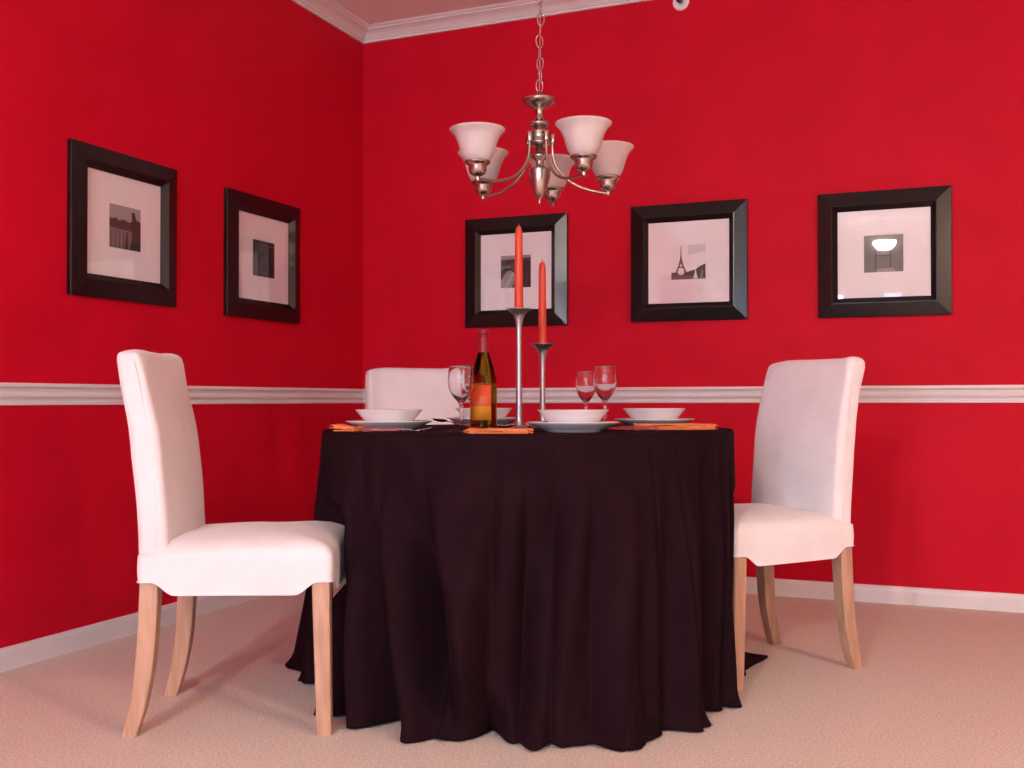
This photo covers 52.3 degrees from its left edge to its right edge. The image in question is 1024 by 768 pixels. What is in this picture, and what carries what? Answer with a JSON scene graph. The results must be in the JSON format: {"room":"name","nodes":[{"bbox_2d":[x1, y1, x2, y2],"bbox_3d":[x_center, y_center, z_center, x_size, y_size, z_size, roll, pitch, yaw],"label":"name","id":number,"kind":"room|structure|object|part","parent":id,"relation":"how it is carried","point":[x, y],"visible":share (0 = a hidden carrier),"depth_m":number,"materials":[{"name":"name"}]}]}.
{"room":"dining room","nodes":[
{"label":"dining room","id":0,"kind":"room"},
{"bbox_2d":[0,0,362,647],"bbox_3d":[-2.264,-0.489,1.855,0.100,2.744,7.800,0,-1,22],"label":"wall","id":1,"kind":"structure","parent":0,"point":[261,98],"depth_m":3.98,"materials":[{"name":"red paint"}]},
{"bbox_2d":[66,138,176,306],"bbox_3d":[-1.396,-0.566,3.781,0.032,0.530,0.530,0,-1,22],"label":"picture frame","id":2,"kind":"object","parent":1,"relation":"attached to","point":[122,208],"visible":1,"depth_m":3.75,"materials":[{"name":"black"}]},
{"bbox_2d":[109,203,140,251],"bbox_3d":[-1.403,-0.566,3.784,0.001,0.156,0.156,0,-1,22],"label":"print","id":3,"kind":"object","parent":2,"relation":"attached to","point":[124,218],"depth_m":3.78,"materials":[{"name":"grey paper"}]},
{"bbox_2d":[0,596,262,672],"bbox_3d":[-2.209,0.846,1.812,0.014,0.072,7.600,0,-1,22],"label":"baseboard","id":4,"kind":"structure","parent":1,"relation":"attached to","point":[40,649],"depth_m":3.60,"materials":[{"name":"white paint"}]},
{"bbox_2d":[0,382,364,404],"bbox_3d":[-2.204,0.010,1.823,0.027,0.072,7.600,0,-1,22],"label":"trim","id":5,"kind":"structure","parent":1,"relation":"attached to","point":[10,393],"depth_m":4.10,"materials":[{"name":"white paint"}]},
{"bbox_2d":[223,187,299,323],"bbox_3d":[-1.077,-0.546,4.552,0.032,0.530,0.530,0,-1,22],"label":"picture frame","id":6,"kind":"object","parent":1,"relation":"attached to","point":[262,235],"visible":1,"depth_m":4.53,"materials":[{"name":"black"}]},
{"bbox_2d":[253,239,274,278],"bbox_3d":[-1.084,-0.546,4.555,0.001,0.156,0.156,0,-1,22],"label":"print","id":7,"kind":"object","parent":6,"relation":"attached to","point":[263,249],"depth_m":4.56,"materials":[{"name":"grey paper"}]},
{"bbox_2d":[291,0,368,43],"bbox_3d":[-2.179,-1.831,1.840,0.089,0.061,7.600,0,-1,22],"label":"trim","id":8,"kind":"structure","parent":1,"relation":"attached to","point":[331,12],"depth_m":5.07,"materials":[{"name":"white paint"}]},
{"bbox_2d":[333,0,517,23],"bbox_3d":[0.367,-1.933,0.787,5.800,0.100,7.800,0,-1,22],"label":"ceiling","id":9,"kind":"structure","parent":0,"point":[369,11],"depth_m":5.03,"materials":[{"name":"paint"}]},
{"bbox_2d":[450,0,633,206],"bbox_3d":[0.079,-1.199,3.225,0.569,1.291,0.609,0,-1,22],"label":"chandelier","id":10,"kind":"object","parent":9,"relation":"hanging from","point":[583,136],"visible":1,"depth_m":3.18,"materials":[{"name":"silver metal"}]},
{"bbox_3d":[-0.101,-0.698,3.050,0.162,0.096,0.162,0,-1,22],"label":"lamp shade","id":11,"kind":"part","parent":10,"relation":"part of","materials":[{"name":"white glass"}]},
{"bbox_3d":[-0.092,-0.693,3.335,0.162,0.096,0.162,0,-1,22],"label":"lamp shade","id":12,"kind":"part","parent":10,"relation":"part of","materials":[{"name":"white glass"}]},
{"bbox_3d":[-0.021,-0.673,3.119,0.211,0.158,0.010,1,-1,-41],"label":"arm","id":13,"kind":"part","parent":10,"relation":"part of","materials":[{"name":"silver metal"}]},
{"bbox_3d":[-0.018,-0.670,3.283,0.181,0.158,0.010,-1,-1,35],"label":"arm","id":14,"kind":"part","parent":10,"relation":"part of","materials":[{"name":"silver metal"}]},
{"bbox_3d":[0.085,-0.839,3.213,0.103,0.126,0.103,0,-1,22],"label":"stem","id":15,"kind":"part","parent":10,"relation":"part of","materials":[{"name":"silver metal"}]},
{"bbox_3d":[0.085,-1.350,3.221,0.005,0.920,0.003,0,-1,22],"label":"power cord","id":16,"kind":"part","parent":10,"relation":"part of","materials":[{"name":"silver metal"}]},
{"bbox_3d":[0.113,-0.670,3.341,0.010,0.158,0.197,0,-1,12],"label":"arm","id":17,"kind":"part","parent":10,"relation":"part of","materials":[{"name":"silver metal"}]},
{"bbox_3d":[0.133,-0.692,3.438,0.162,0.096,0.162,0,-1,22],"label":"lamp shade","id":18,"kind":"part","parent":10,"relation":"part of","materials":[{"name":"white glass"}]},
{"bbox_3d":[0.153,-0.674,3.082,0.010,0.158,0.221,0,-1,-28],"label":"arm","id":19,"kind":"part","parent":10,"relation":"part of","materials":[{"name":"silver metal"}]},
{"bbox_3d":[0.209,-0.671,3.242,0.187,0.158,0.010,0,-1,-14],"label":"arm","id":20,"kind":"part","parent":10,"relation":"part of","materials":[{"name":"silver metal"}]},
{"bbox_3d":[0.205,-0.699,2.985,0.162,0.096,0.162,0,-1,22],"label":"lamp shade","id":21,"kind":"part","parent":10,"relation":"part of","materials":[{"name":"white glass"}]},
{"bbox_3d":[0.300,-0.695,3.265,0.162,0.096,0.162,0,-1,22],"label":"lamp shade","id":22,"kind":"part","parent":10,"relation":"part of","materials":[{"name":"white glass"}]},
{"bbox_2d":[0,590,1023,767],"bbox_3d":[0.372,0.911,0.743,5.800,0.100,7.800,0,-1,22],"label":"floor","id":23,"kind":"structure","parent":0,"point":[935,687],"depth_m":2.86,"materials":[{"name":"carpet"}]},
{"bbox_2d":[117,349,345,737],"bbox_3d":[-0.743,0.402,2.853,0.565,0.988,0.458,0,-1,-3],"label":"dining chair","id":24,"kind":"object","parent":23,"relation":"on","point":[183,556],"visible":0.92,"depth_m":2.65,"materials":[{"name":"white fabric"}]},
{"bbox_3d":[-0.944,0.678,2.659,0.092,0.430,0.045,0,-1,-3],"label":"leg","id":25,"kind":"part","parent":24,"relation":"part of","materials":[{"name":"brown wood"}]},
{"bbox_3d":[-0.953,0.202,2.847,0.145,0.588,0.416,0,-1,-3],"label":"backrest","id":26,"kind":"part","parent":24,"relation":"part of","materials":[{"name":"white fabric"}]},
{"bbox_3d":[-0.960,0.684,3.022,0.092,0.430,0.045,0,-1,-3],"label":"leg","id":27,"kind":"part","parent":24,"relation":"part of","materials":[{"name":"brown wood"}]},
{"bbox_3d":[-0.712,0.461,2.854,0.500,0.153,0.454,0,-1,-3],"label":"seat","id":28,"kind":"part","parent":24,"relation":"part of","materials":[{"name":"white fabric"}]},
{"bbox_3d":[-0.484,0.677,2.665,0.049,0.430,0.045,0,-1,-3],"label":"leg","id":29,"kind":"part","parent":24,"relation":"part of","materials":[{"name":"brown wood"}]},
{"bbox_3d":[-0.501,0.683,3.056,0.049,0.430,0.045,0,-1,-3],"label":"leg","id":30,"kind":"part","parent":24,"relation":"part of","materials":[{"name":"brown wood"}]},
{"bbox_2d":[365,368,459,424],"bbox_3d":[-0.320,0.420,4.109,0.458,0.988,0.565,0,-1,-23],"label":"dining chair","id":31,"kind":"object","parent":23,"relation":"on","point":[427,389],"visible":0.06,"depth_m":4.29,"materials":[{"name":"white fabric"}]},
{"bbox_2d":[285,424,767,751],"bbox_3d":[0.004,0.517,3.236,1.437,0.760,1.457,0,-1,22],"label":"tablecloth","id":32,"kind":"object","parent":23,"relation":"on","point":[537,589],"visible":0.84,"depth_m":2.62,"materials":[{"name":"black fabric"}]},
{"bbox_2d":[330,424,363,430],"bbox_3d":[-0.460,0.123,2.943,0.093,0.020,0.069,0,-1,20],"label":"napkin","id":33,"kind":"object","parent":32,"relation":"on","point":[344,427],"visible":0.91,"depth_m":2.92,"materials":[{"name":"orange fabric"}]},
{"bbox_2d":[345,420,431,430],"bbox_3d":[-0.360,0.121,3.049,0.254,0.028,0.254,0,-1,22],"label":"dinner plate","id":34,"kind":"object","parent":32,"relation":"on","point":[414,424],"visible":0.59,"depth_m":2.96,"materials":[{"name":"white ceramic"}]},
{"bbox_2d":[355,409,422,420],"bbox_3d":[-0.360,0.101,3.049,0.197,0.054,0.197,0,-1,22],"label":"soup bowl","id":35,"kind":"object","parent":34,"relation":"on","point":[366,414],"visible":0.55,"depth_m":2.98,"materials":[{"name":"white ceramic"}]},
{"bbox_2d":[363,427,432,431],"bbox_3d":[-0.314,0.124,2.868,0.190,0.014,0.024,0,-1,-6],"label":"fork","id":36,"kind":"object","parent":32,"relation":"on","point":[365,429],"visible":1,"depth_m":2.86,"materials":[{"name":"silver metal"}]},
{"bbox_3d":[-0.356,0.124,2.864,0.106,0.014,0.014,0,-1,-6],"label":"handle","id":37,"kind":"part","parent":36,"relation":"part of","materials":[{"name":"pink metal"}]},
{"bbox_2d":[432,418,469,426],"bbox_3d":[-0.161,0.117,3.084,0.190,0.035,0.040,1,-1,-44],"label":"spoon","id":38,"kind":"object","parent":32,"relation":"on","point":[434,419],"visible":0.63,"depth_m":3.07,"materials":[{"name":"silver metal"}]},
{"bbox_2d":[432,418,454,422],"bbox_3d":[-0.198,0.109,3.051,0.040,0.008,0.092,-1,-9,41],"label":"spoon bowl","id":39,"kind":"object","parent":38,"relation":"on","point":[435,419],"depth_m":3.03,"materials":[{"name":"silver metal"}]},
{"bbox_3d":[-0.137,0.121,3.120,0.014,0.014,0.106,-1,-9,41],"label":"handle","id":40,"kind":"part","parent":38,"relation":"part of","materials":[{"name":"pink metal"}]},
{"bbox_2d":[448,365,473,431],"bbox_3d":[-0.142,0.040,2.900,0.074,0.184,0.074,-1,-1,43],"label":"wine glass","id":41,"kind":"object","parent":32,"relation":"on","point":[460,377],"visible":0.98,"depth_m":2.87,"materials":[{"name":"clear glass"}]},
{"bbox_2d":[448,417,515,425],"bbox_3d":[-0.095,0.128,3.558,0.254,0.028,0.254,0,-1,22],"label":"dinner plate","id":42,"kind":"object","parent":32,"relation":"on","point":[507,420],"visible":0.34,"depth_m":3.48,"materials":[{"name":"white ceramic"}]},
{"bbox_2d":[455,408,512,417],"bbox_3d":[-0.095,0.109,3.559,0.197,0.054,0.197,0,-1,22],"label":"soup bowl","id":43,"kind":"object","parent":42,"relation":"on","point":[501,412],"visible":0.27,"depth_m":3.50,"materials":[{"name":"white ceramic"}]},
{"bbox_2d":[470,329,496,427],"bbox_3d":[-0.082,-0.012,3.000,0.078,0.291,0.078,0,-1,0],"label":"wine bottle","id":44,"kind":"object","parent":32,"relation":"on","point":[483,397],"visible":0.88,"depth_m":2.97,"materials":[{"name":"green glass"}]},
{"bbox_2d":[463,428,533,433],"bbox_3d":[-0.034,0.122,2.733,0.181,0.014,0.107,0,-1,3],"label":"napkin","id":45,"kind":"object","parent":32,"relation":"on","point":[469,430],"visible":1,"depth_m":2.69,"materials":[{"name":"orange fabric"}]},
{"bbox_2d":[497,423,532,425],"bbox_3d":[0.017,0.132,3.392,0.190,0.014,0.024,0,-1,-16],"label":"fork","id":46,"kind":"object","parent":32,"relation":"on","point":[525,424],"visible":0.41,"depth_m":3.40,"materials":[{"name":"silver metal"}]},
{"bbox_2d":[506,308,530,427],"bbox_3d":[0.021,-0.045,3.101,0.076,0.359,0.076,0,-1,22],"label":"candlestick","id":47,"kind":"object","parent":32,"relation":"on","point":[518,313],"visible":0.96,"depth_m":3.09,"materials":[{"name":"grey metal"}]},
{"bbox_2d":[514,224,522,307],"bbox_3d":[0.020,-0.340,3.106,0.027,0.275,0.027,0,-1,22],"label":"taper candle","id":48,"kind":"object","parent":47,"relation":"on","point":[518,299],"visible":1,"depth_m":3.10,"materials":[{"name":"red wax"}]},
{"bbox_2d":[531,343,553,427],"bbox_3d":[0.096,0.005,3.270,0.076,0.264,0.076,0,-1,22],"label":"candlestick","id":49,"kind":"object","parent":32,"relation":"on","point":[542,348],"visible":0.77,"depth_m":3.26,"materials":[{"name":"grey metal"}]},
{"bbox_2d":[538,259,546,342],"bbox_3d":[0.095,-0.249,3.274,0.027,0.287,0.027,0,-1,22],"label":"taper candle","id":50,"kind":"object","parent":49,"relation":"on","point":[542,334],"visible":1,"depth_m":3.26,"materials":[{"name":"red wax"}]},
{"bbox_2d":[527,421,618,432],"bbox_3d":[0.168,0.117,2.858,0.254,0.028,0.254,0,-1,22],"label":"dinner plate","id":51,"kind":"object","parent":32,"relation":"on","point":[544,425],"visible":0.98,"depth_m":2.77,"materials":[{"name":"white ceramic"}]},
{"bbox_2d":[537,409,608,422],"bbox_3d":[0.168,0.098,2.859,0.197,0.054,0.197,0,-1,22],"label":"soup bowl","id":52,"kind":"object","parent":51,"relation":"on","point":[565,415],"visible":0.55,"depth_m":2.79,"materials":[{"name":"white ceramic"}]},
{"bbox_2d":[576,370,594,408],"bbox_3d":[0.237,0.048,3.340,0.066,0.181,0.066,0,-1,22],"label":"wine glass","id":53,"kind":"object","parent":32,"relation":"on","point":[585,389],"visible":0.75,"depth_m":3.31,"materials":[{"name":"clear glass"}]},
{"bbox_2d":[593,365,616,420],"bbox_3d":[0.282,0.040,3.160,0.071,0.192,0.071,-1,-1,41],"label":"wine glass","id":54,"kind":"object","parent":32,"relation":"on","point":[604,376],"visible":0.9,"depth_m":3.13,"materials":[{"name":"clear glass"}]},
{"bbox_2d":[607,426,640,430],"bbox_3d":[0.281,0.125,2.977,0.190,0.014,0.024,-1,-1,34],"label":"fork","id":55,"kind":"object","parent":32,"relation":"on","point":[638,428],"visible":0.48,"depth_m":2.95,"materials":[{"name":"silver metal"}]},
{"bbox_2d":[640,425,657,429],"bbox_3d":[0.320,0.125,2.991,0.203,0.014,0.019,0,-1,22],"label":"knife","id":56,"kind":"object","parent":32,"relation":"on","point":[656,426],"visible":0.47,"depth_m":2.96,"materials":[{"name":"silver metal"}]},
{"bbox_2d":[614,418,693,425],"bbox_3d":[0.450,0.123,3.299,0.254,0.028,0.254,0,-1,22],"label":"dinner plate","id":57,"kind":"object","parent":32,"relation":"on","point":[627,421],"visible":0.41,"depth_m":3.20,"materials":[{"name":"white ceramic"}]},
{"bbox_2d":[623,408,684,418],"bbox_3d":[0.450,0.104,3.299,0.197,0.054,0.197,0,-1,22],"label":"soup bowl","id":58,"kind":"object","parent":57,"relation":"on","point":[634,413],"visible":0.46,"depth_m":3.23,"materials":[{"name":"white ceramic"}]},
{"bbox_2d":[633,423,716,429],"bbox_3d":[0.476,0.124,3.058,0.240,0.018,0.107,0,-1,-4],"label":"napkin","id":59,"kind":"object","parent":32,"relation":"on","point":[677,426],"visible":0.8,"depth_m":3.01,"materials":[{"name":"orange fabric"}]},
{"bbox_2d":[732,357,864,690],"bbox_3d":[0.791,0.407,3.370,0.565,0.988,0.458,0,-1,-28],"label":"dining chair","id":60,"kind":"object","parent":23,"relation":"on","point":[799,509],"visible":0.74,"depth_m":3.30,"materials":[{"name":"white fabric"}]},
{"bbox_3d":[0.660,0.682,3.075,0.049,0.430,0.045,0,-1,-28],"label":"leg","id":61,"kind":"part","parent":60,"relation":"part of","materials":[{"name":"brown wood"}]},
{"bbox_3d":[0.893,0.690,3.622,0.092,0.430,0.045,0,-1,-28],"label":"leg","id":62,"kind":"part","parent":60,"relation":"part of","materials":[{"name":"brown wood"}]},
{"bbox_3d":[0.763,0.467,3.353,0.500,0.153,0.454,0,-1,-28],"label":"seat","id":63,"kind":"part","parent":60,"relation":"part of","materials":[{"name":"white fabric"}]},
{"bbox_3d":[0.977,0.209,3.469,0.145,0.588,0.416,0,-1,-28],"label":"backrest","id":64,"kind":"part","parent":60,"relation":"part of","materials":[{"name":"white fabric"}]},
{"bbox_3d":[1.061,0.684,3.300,0.092,0.430,0.045,0,-1,-28],"label":"leg","id":65,"kind":"part","parent":60,"relation":"part of","materials":[{"name":"brown wood"}]},
{"bbox_2d":[363,0,1023,593],"bbox_3d":[1.842,-0.458,4.322,5.600,2.744,0.100,0,-1,22],"label":"wall","id":66,"kind":"structure","parent":0,"point":[778,106],"depth_m":4.58,"materials":[{"name":"red paint"}]},
{"bbox_2d":[364,0,650,43],"bbox_3d":[1.803,-1.801,4.256,5.600,0.061,0.089,0,-1,22],"label":"trim","id":67,"kind":"structure","parent":66,"relation":"attached to","point":[518,10],"depth_m":5.07,"materials":[{"name":"white paint"}]},
{"bbox_2d":[465,213,567,327],"bbox_3d":[0.015,-0.541,5.008,0.530,0.530,0.032,0,-1,22],"label":"picture frame","id":68,"kind":"object","parent":66,"relation":"attached to","point":[489,242],"visible":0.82,"depth_m":5.02,"materials":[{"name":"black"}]},
{"bbox_2d":[501,254,530,287],"bbox_3d":[0.018,-0.541,5.015,0.156,0.156,0.001,0,-1,22],"label":"print","id":69,"kind":"object","parent":68,"relation":"attached to","point":[507,260],"depth_m":5.02,"materials":[{"name":"grey paper"}]},
{"bbox_2d":[673,0,688,10],"bbox_3d":[0.760,-1.732,4.715,0.076,0.076,0.036,0,-1,22],"label":"sprinkler","id":70,"kind":"object","parent":66,"relation":"attached to","point":[679,5],"visible":1,"depth_m":4.72,"materials":[{"name":"white plastic"}]},
{"bbox_2d":[631,199,747,321],"bbox_3d":[0.791,-0.550,4.687,0.530,0.530,0.032,0,-1,22],"label":"picture frame","id":71,"kind":"object","parent":66,"relation":"attached to","point":[689,261],"visible":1,"depth_m":4.69,"materials":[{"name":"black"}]},
{"bbox_2d":[671,244,705,279],"bbox_3d":[0.794,-0.550,4.694,0.156,0.156,0.001,0,-1,22],"label":"print","id":72,"kind":"object","parent":71,"relation":"attached to","point":[688,261],"depth_m":4.69,"materials":[{"name":"white"}]},
{"bbox_2d":[363,385,1023,402],"bbox_3d":[1.818,0.041,4.256,5.600,0.072,0.027,0,-1,22],"label":"trim","id":73,"kind":"structure","parent":66,"relation":"attached to","point":[908,393],"depth_m":4.59,"materials":[{"name":"white paint"}]},
{"bbox_2d":[818,185,951,317],"bbox_3d":[1.557,-0.548,4.370,0.530,0.530,0.032,0,-1,22],"label":"picture frame","id":74,"kind":"object","parent":66,"relation":"attached to","point":[882,253],"visible":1,"depth_m":4.37,"materials":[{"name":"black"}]},
{"bbox_2d":[864,234,902,272],"bbox_3d":[1.560,-0.548,4.377,0.156,0.156,0.001,0,-1,22],"label":"print","id":75,"kind":"object","parent":74,"relation":"attached to","point":[883,253],"depth_m":4.38,"materials":[{"name":"grey paper"}]},
{"bbox_2d":[746,577,1023,612],"bbox_3d":[1.822,0.877,4.249,5.600,0.072,0.014,0,-1,22],"label":"baseboard","id":76,"kind":"structure","parent":66,"relation":"attached to","point":[963,599],"depth_m":4.32,"materials":[{"name":"white paint"}]}
]}

